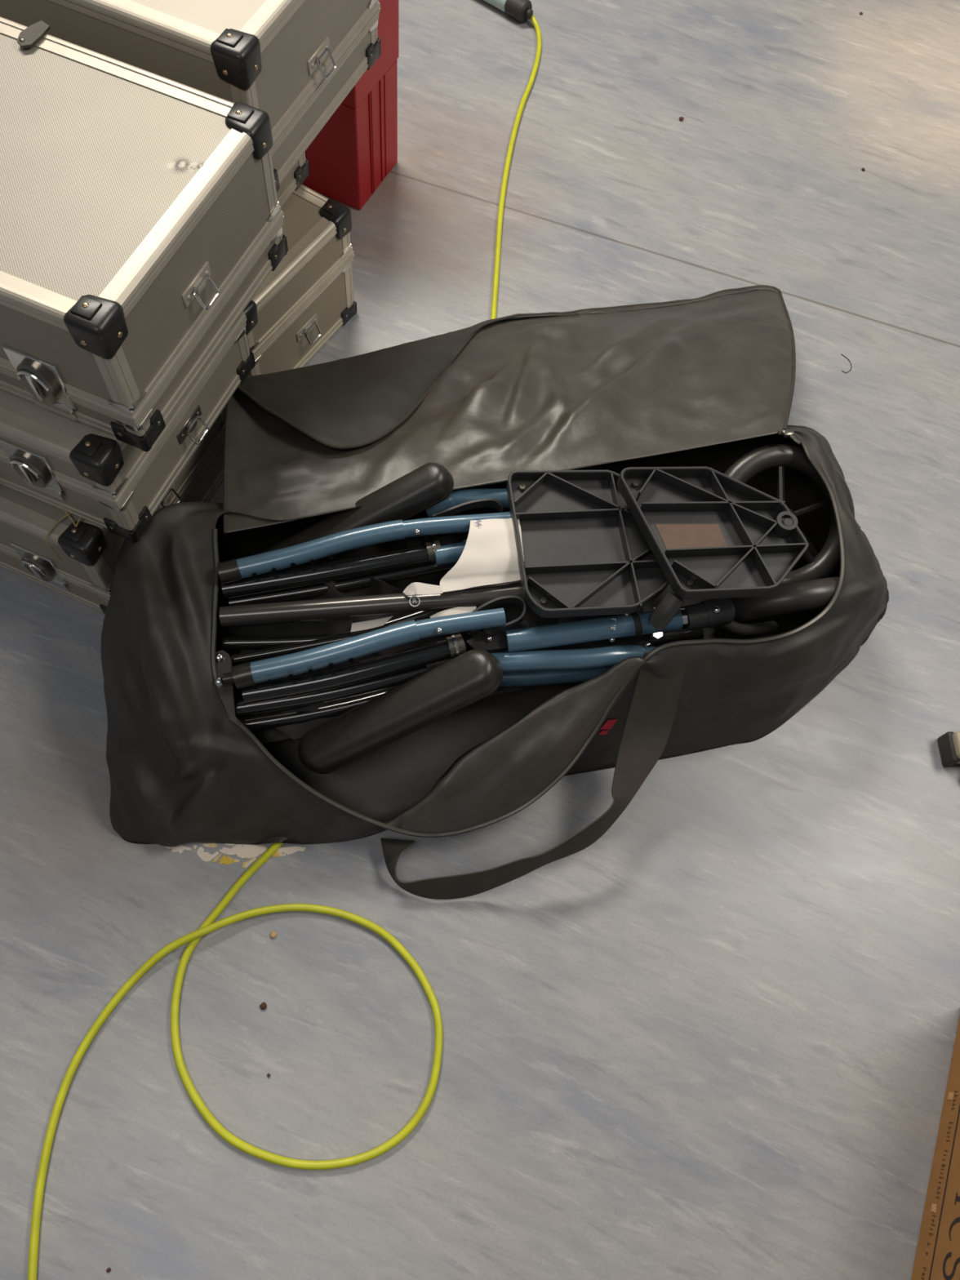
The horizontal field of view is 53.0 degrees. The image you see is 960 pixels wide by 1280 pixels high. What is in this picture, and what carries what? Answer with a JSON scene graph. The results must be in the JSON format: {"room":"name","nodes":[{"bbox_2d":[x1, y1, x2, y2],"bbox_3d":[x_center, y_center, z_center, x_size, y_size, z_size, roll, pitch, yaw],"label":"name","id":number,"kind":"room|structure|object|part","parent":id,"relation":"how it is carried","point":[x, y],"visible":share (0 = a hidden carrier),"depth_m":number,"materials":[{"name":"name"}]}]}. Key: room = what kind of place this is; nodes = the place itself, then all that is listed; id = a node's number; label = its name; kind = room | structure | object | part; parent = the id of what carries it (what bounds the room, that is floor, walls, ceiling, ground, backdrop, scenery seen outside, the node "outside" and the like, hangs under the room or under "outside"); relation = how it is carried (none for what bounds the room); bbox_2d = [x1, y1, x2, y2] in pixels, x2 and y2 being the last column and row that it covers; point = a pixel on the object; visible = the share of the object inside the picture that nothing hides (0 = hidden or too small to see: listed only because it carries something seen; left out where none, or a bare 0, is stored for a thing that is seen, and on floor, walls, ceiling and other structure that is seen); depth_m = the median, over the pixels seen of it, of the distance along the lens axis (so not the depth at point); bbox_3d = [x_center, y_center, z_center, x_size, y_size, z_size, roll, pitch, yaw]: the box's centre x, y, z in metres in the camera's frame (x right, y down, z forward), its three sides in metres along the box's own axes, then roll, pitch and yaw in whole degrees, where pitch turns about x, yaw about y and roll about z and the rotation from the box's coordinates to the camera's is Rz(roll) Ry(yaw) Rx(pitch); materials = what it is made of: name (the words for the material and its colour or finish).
{"room":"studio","nodes":[
{"label":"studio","id":0,"kind":"room"},
{"bbox_2d":[0,0,959,1279],"bbox_3d":[0.644,-0.715,1.825,9.000,0.050,9.000,11,66,0],"label":"floor","id":1,"kind":"structure","parent":0,"point":[712,1037],"depth_m":1.28,"materials":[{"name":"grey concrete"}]},
{"bbox_2d":[0,404,226,614],"bbox_3d":[-0.644,-0.289,1.378,0.483,0.222,0.349,23,66,6],"label":"case","id":2,"kind":"object","parent":1,"relation":"on","point":[88,552],"visible":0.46,"depth_m":1.29,"materials":[{"name":"silver metal"}]},
{"bbox_2d":[21,553,54,581],"bbox_3d":[-0.606,-0.098,1.319,0.043,0.062,0.009,23,66,6],"label":"latch","id":3,"kind":"object","parent":2,"relation":"on","point":[50,575],"depth_m":1.30,"materials":[{"name":"silver metal"}]},
{"bbox_3d":[-0.640,-0.336,1.288,0.424,0.001,0.289,23,66,6],"label":"lid panel","id":4,"kind":"part","parent":2,"relation":"part of","materials":[{"name":"grey metal"}]},
{"bbox_2d":[45,507,80,561],"bbox_3d":[-0.521,-0.140,1.226,0.035,0.068,0.061,11,66,0],"label":"string","id":5,"kind":"object","parent":2,"relation":"hanging from","point":[64,510],"visible":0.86,"depth_m":1.21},
{"bbox_2d":[0,311,255,542],"bbox_3d":[-0.569,-0.359,1.205,0.463,0.172,0.344,22,66,5],"label":"case","id":6,"kind":"object","parent":2,"relation":"on","point":[47,456],"visible":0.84,"depth_m":1.16,"materials":[{"name":"silver metal"}]},
{"bbox_2d":[9,451,49,487],"bbox_3d":[-0.527,-0.199,1.127,0.043,0.062,0.008,22,66,5],"label":"latch","id":7,"kind":"object","parent":6,"relation":"on","point":[33,467],"depth_m":1.11,"materials":[{"name":"metal"}]},
{"bbox_3d":[-0.564,-0.402,1.141,0.404,0.001,0.270,22,66,5],"label":"lid panel","id":8,"kind":"part","parent":6,"relation":"part of","materials":[{"name":"grey metal"}]},
{"bbox_3d":[-0.567,-0.387,1.175,0.440,0.070,0.306,22,66,5],"label":"lid","id":9,"kind":"part","parent":6,"relation":"part of","materials":[{"name":"metal"}]},
{"bbox_2d":[0,17,288,451],"bbox_3d":[-0.497,-0.467,1.062,0.463,0.197,0.355,23,66,5],"label":"case","id":10,"kind":"object","parent":6,"relation":"on","point":[141,215],"visible":1,"depth_m":1.00,"materials":[{"name":"silver metal"}]},
{"bbox_2d":[17,360,60,404],"bbox_3d":[-0.468,-0.271,1.019,0.043,0.062,0.008,23,66,5],"label":"latch","id":11,"kind":"object","parent":10,"relation":"on","point":[41,379],"depth_m":1.00,"materials":[{"name":"metal"}]},
{"bbox_3d":[-0.495,-0.508,0.982,0.404,0.005,0.291,23,66,5],"label":"lid panel","id":12,"kind":"part","parent":10,"relation":"part of","materials":[{"name":"metal"}]},
{"bbox_3d":[-0.500,-0.481,1.044,0.440,0.130,0.327,23,66,5],"label":"lid","id":13,"kind":"part","parent":10,"relation":"part of","materials":[{"name":"metal"}]},
{"bbox_3d":[-0.507,-0.443,1.129,0.448,0.054,0.335,23,66,5],"label":"frame","id":14,"kind":"part","parent":10,"relation":"part of","materials":[{"name":"metal"}]},
{"bbox_2d":[165,843,306,868],"bbox_3d":[-0.326,0.279,1.275,0.185,0.001,0.043,11,66,0],"label":"floor sticker","id":15,"kind":"object","parent":1,"relation":"on","point":[242,851],"visible":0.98,"depth_m":1.27,"materials":[{"name":"white paper"}]},
{"bbox_2d":[259,1002,266,1009],"bbox_3d":[-0.270,0.456,1.199,0.008,0.005,0.008,-35,73,-18],"label":"crumb","id":16,"kind":"object","parent":1,"relation":"on","point":[263,1006],"visible":1,"depth_m":1.20,"materials":[{"name":"brown food"}]},
{"bbox_2d":[270,931,276,937],"bbox_3d":[-0.265,0.378,1.234,0.008,0.005,0.008,11,66,0],"label":"crumb","id":17,"kind":"object","parent":1,"relation":"on","point":[273,934],"visible":1,"depth_m":1.23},
{"bbox_2d":[27,14,542,1279],"bbox_3d":[-0.137,-0.196,1.491,0.442,0.020,2.465,11,66,0],"label":"power cable","id":18,"kind":"object","parent":1,"relation":"on","point":[208,926],"visible":0.85,"depth_m":1.19,"materials":[{"name":"yellow rubber"}]},
{"bbox_2d":[243,184,356,376],"bbox_3d":[-0.469,-0.624,1.540,0.483,0.225,0.286,32,67,9],"label":"case","id":19,"kind":"object","parent":1,"relation":"on","point":[301,304],"visible":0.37,"depth_m":1.47,"materials":[{"name":"silver metal"}]},
{"bbox_2d":[276,152,309,208],"bbox_3d":[-0.523,-0.698,1.353,0.463,0.176,0.351,24,66,6],"label":"case","id":20,"kind":"object","parent":19,"relation":"on","point":[300,171],"visible":0.09,"depth_m":1.44,"materials":[{"name":"silver metal"}]},
{"bbox_2d":[0,0,381,191],"bbox_3d":[-0.398,-0.806,1.208,0.463,0.205,0.351,23,66,6],"label":"case","id":21,"kind":"object","parent":20,"relation":"on","point":[295,62],"visible":0.56,"depth_m":1.10,"materials":[{"name":"silver metal"}]},
{"bbox_3d":[-0.400,-0.824,1.186,0.440,0.128,0.327,23,66,6],"label":"lid","id":22,"kind":"part","parent":21,"relation":"part of","materials":[{"name":"metal"}]},
{"bbox_3d":[-0.395,-0.851,1.126,0.404,0.001,0.291,23,66,6],"label":"lid panel","id":23,"kind":"part","parent":21,"relation":"part of","materials":[{"name":"grey metal"}]},
{"bbox_3d":[-0.400,-0.825,1.184,0.448,0.133,0.335,23,66,6],"label":"lid frame","id":24,"kind":"part","parent":21,"relation":"part of","materials":[{"name":"metal"}]},
{"bbox_3d":[-0.407,-0.785,1.275,0.448,0.065,0.335,23,66,6],"label":"frame","id":25,"kind":"part","parent":21,"relation":"part of","materials":[{"name":"metal"}]},
{"bbox_3d":[-0.467,-0.655,1.488,0.460,0.084,0.262,32,67,9],"label":"lid","id":26,"kind":"part","parent":19,"relation":"part of","materials":[{"name":"metal"}]},
{"bbox_3d":[-0.475,-0.611,1.586,0.468,0.129,0.270,32,67,9],"label":"frame","id":27,"kind":"part","parent":19,"relation":"part of","materials":[{"name":"metal"}]},
{"bbox_3d":[-0.464,-0.672,1.448,0.424,0.001,0.226,32,67,9],"label":"lid panel","id":28,"kind":"part","parent":19,"relation":"part of","materials":[{"name":"grey metal"}]},
{"bbox_2d":[302,0,399,209],"bbox_3d":[-0.348,-1.020,1.597,0.404,0.460,0.151,25,67,7],"label":"storage box","id":29,"kind":"object","parent":1,"relation":"on","point":[356,149],"visible":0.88,"depth_m":1.66,"materials":[{"name":"red paint"}]},
{"bbox_2d":[101,284,888,899],"bbox_3d":[0.043,-0.141,1.356,1.186,0.246,0.902,-10,67,-9],"label":"duffel bag","id":30,"kind":"object","parent":1,"relation":"on","point":[708,380],"visible":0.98,"depth_m":1.31,"materials":[{"name":"fabric"}]},
{"bbox_2d":[213,444,854,774],"bbox_3d":[0.090,-0.083,1.310,0.907,0.277,0.329,-15,68,-11],"label":"wheelchair","id":31,"kind":"object","parent":30,"relation":"in","point":[599,546],"visible":0.98,"depth_m":1.22,"materials":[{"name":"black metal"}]},
{"bbox_3d":[-0.312,0.060,1.177,0.022,0.006,0.102,-9,67,-9],"label":"plate","id":32,"kind":"part","parent":31,"relation":"part of","materials":[{"name":"black metal"}]},
{"bbox_2d":[403,582,442,595],"bbox_3d":[-0.072,-0.062,1.205,0.050,0.016,0.015,2,66,-4],"label":"paper sheet","id":33,"kind":"object","parent":31,"relation":"on","point":[415,588],"visible":1,"depth_m":1.20,"materials":[{"name":"white paper"}]},
{"bbox_2d":[430,606,475,617],"bbox_3d":[-0.032,-0.031,1.220,0.061,0.011,0.016,-12,68,-10],"label":"paper sheet","id":34,"kind":"object","parent":31,"relation":"in","point":[455,611],"visible":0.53,"depth_m":1.22,"materials":[{"name":"white paper"}]},
{"bbox_3d":[-0.003,-0.117,1.279,0.092,0.006,0.044,-7,67,-8],"label":"hinge plate","id":35,"kind":"part","parent":31,"relation":"part of","materials":[{"name":"beige plastic"}]},
{"bbox_2d":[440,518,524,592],"bbox_3d":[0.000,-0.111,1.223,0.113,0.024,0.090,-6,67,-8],"label":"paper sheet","id":36,"kind":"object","parent":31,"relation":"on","point":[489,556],"visible":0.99,"depth_m":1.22,"materials":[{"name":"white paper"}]},
{"bbox_3d":[0.025,-0.002,1.228,0.086,0.006,0.034,-10,67,-9],"label":"hinge plate","id":37,"kind":"part","parent":31,"relation":"part of","materials":[{"name":"black plastic"}]},
{"bbox_3d":[0.158,-0.128,1.232,0.231,0.022,0.205,-3,66,-6],"label":"foot plate","id":38,"kind":"part","parent":31,"relation":"part of","materials":[{"name":"grey plastic"}]},
{"bbox_3d":[0.300,-0.147,1.218,0.185,0.024,0.218,-19,69,-13],"label":"foot plate","id":39,"kind":"part","parent":31,"relation":"part of","materials":[{"name":"grey plastic"}]},
{"bbox_3d":[0.094,0.196,1.236,0.446,0.194,0.156,-28,71,-16],"label":"carry handle","id":40,"kind":"part","parent":30,"relation":"part of","materials":[{"name":"black fabric"}]},
{"bbox_2d":[483,0,533,22],"bbox_3d":[-0.074,-1.419,2.026,0.452,0.042,0.042,36,68,11],"label":"lamp","id":41,"kind":"object","parent":1,"relation":"on","point":[521,11],"visible":1,"depth_m":1.98,"materials":[{"name":"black plastic"}]},
{"bbox_2d":[841,354,851,373],"bbox_3d":[0.646,-0.487,1.695,0.020,0.001,0.041,11,66,0],"label":"strand","id":42,"kind":"object","parent":1,"relation":"on","point":[842,354],"visible":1,"depth_m":1.70,"materials":[{"name":"rubber"}]},
{"bbox_2d":[911,1015,959,1279],"bbox_3d":[0.708,0.762,1.005,0.401,0.260,0.620,22,66,5],"label":"carton","id":43,"kind":"object","parent":1,"relation":"on","point":[937,1256],"visible":1,"depth_m":1.14,"materials":[{"name":"brown cardboard"}]},
{"bbox_2d":[920,1090,957,1279],"bbox_3d":[0.518,0.721,1.118,0.001,0.009,0.387,22,66,5],"label":"print","id":44,"kind":"object","parent":43,"relation":"on","point":[955,1091],"depth_m":1.15},
{"bbox_2d":[937,731,959,767],"bbox_3d":[0.823,0.171,1.394,0.301,0.046,0.070,2,66,-4],"label":"furniture leg","id":45,"kind":"object","parent":1,"relation":"on","point":[948,743],"visible":1,"depth_m":1.38,"materials":[{"name":"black plastic"}]}
]}

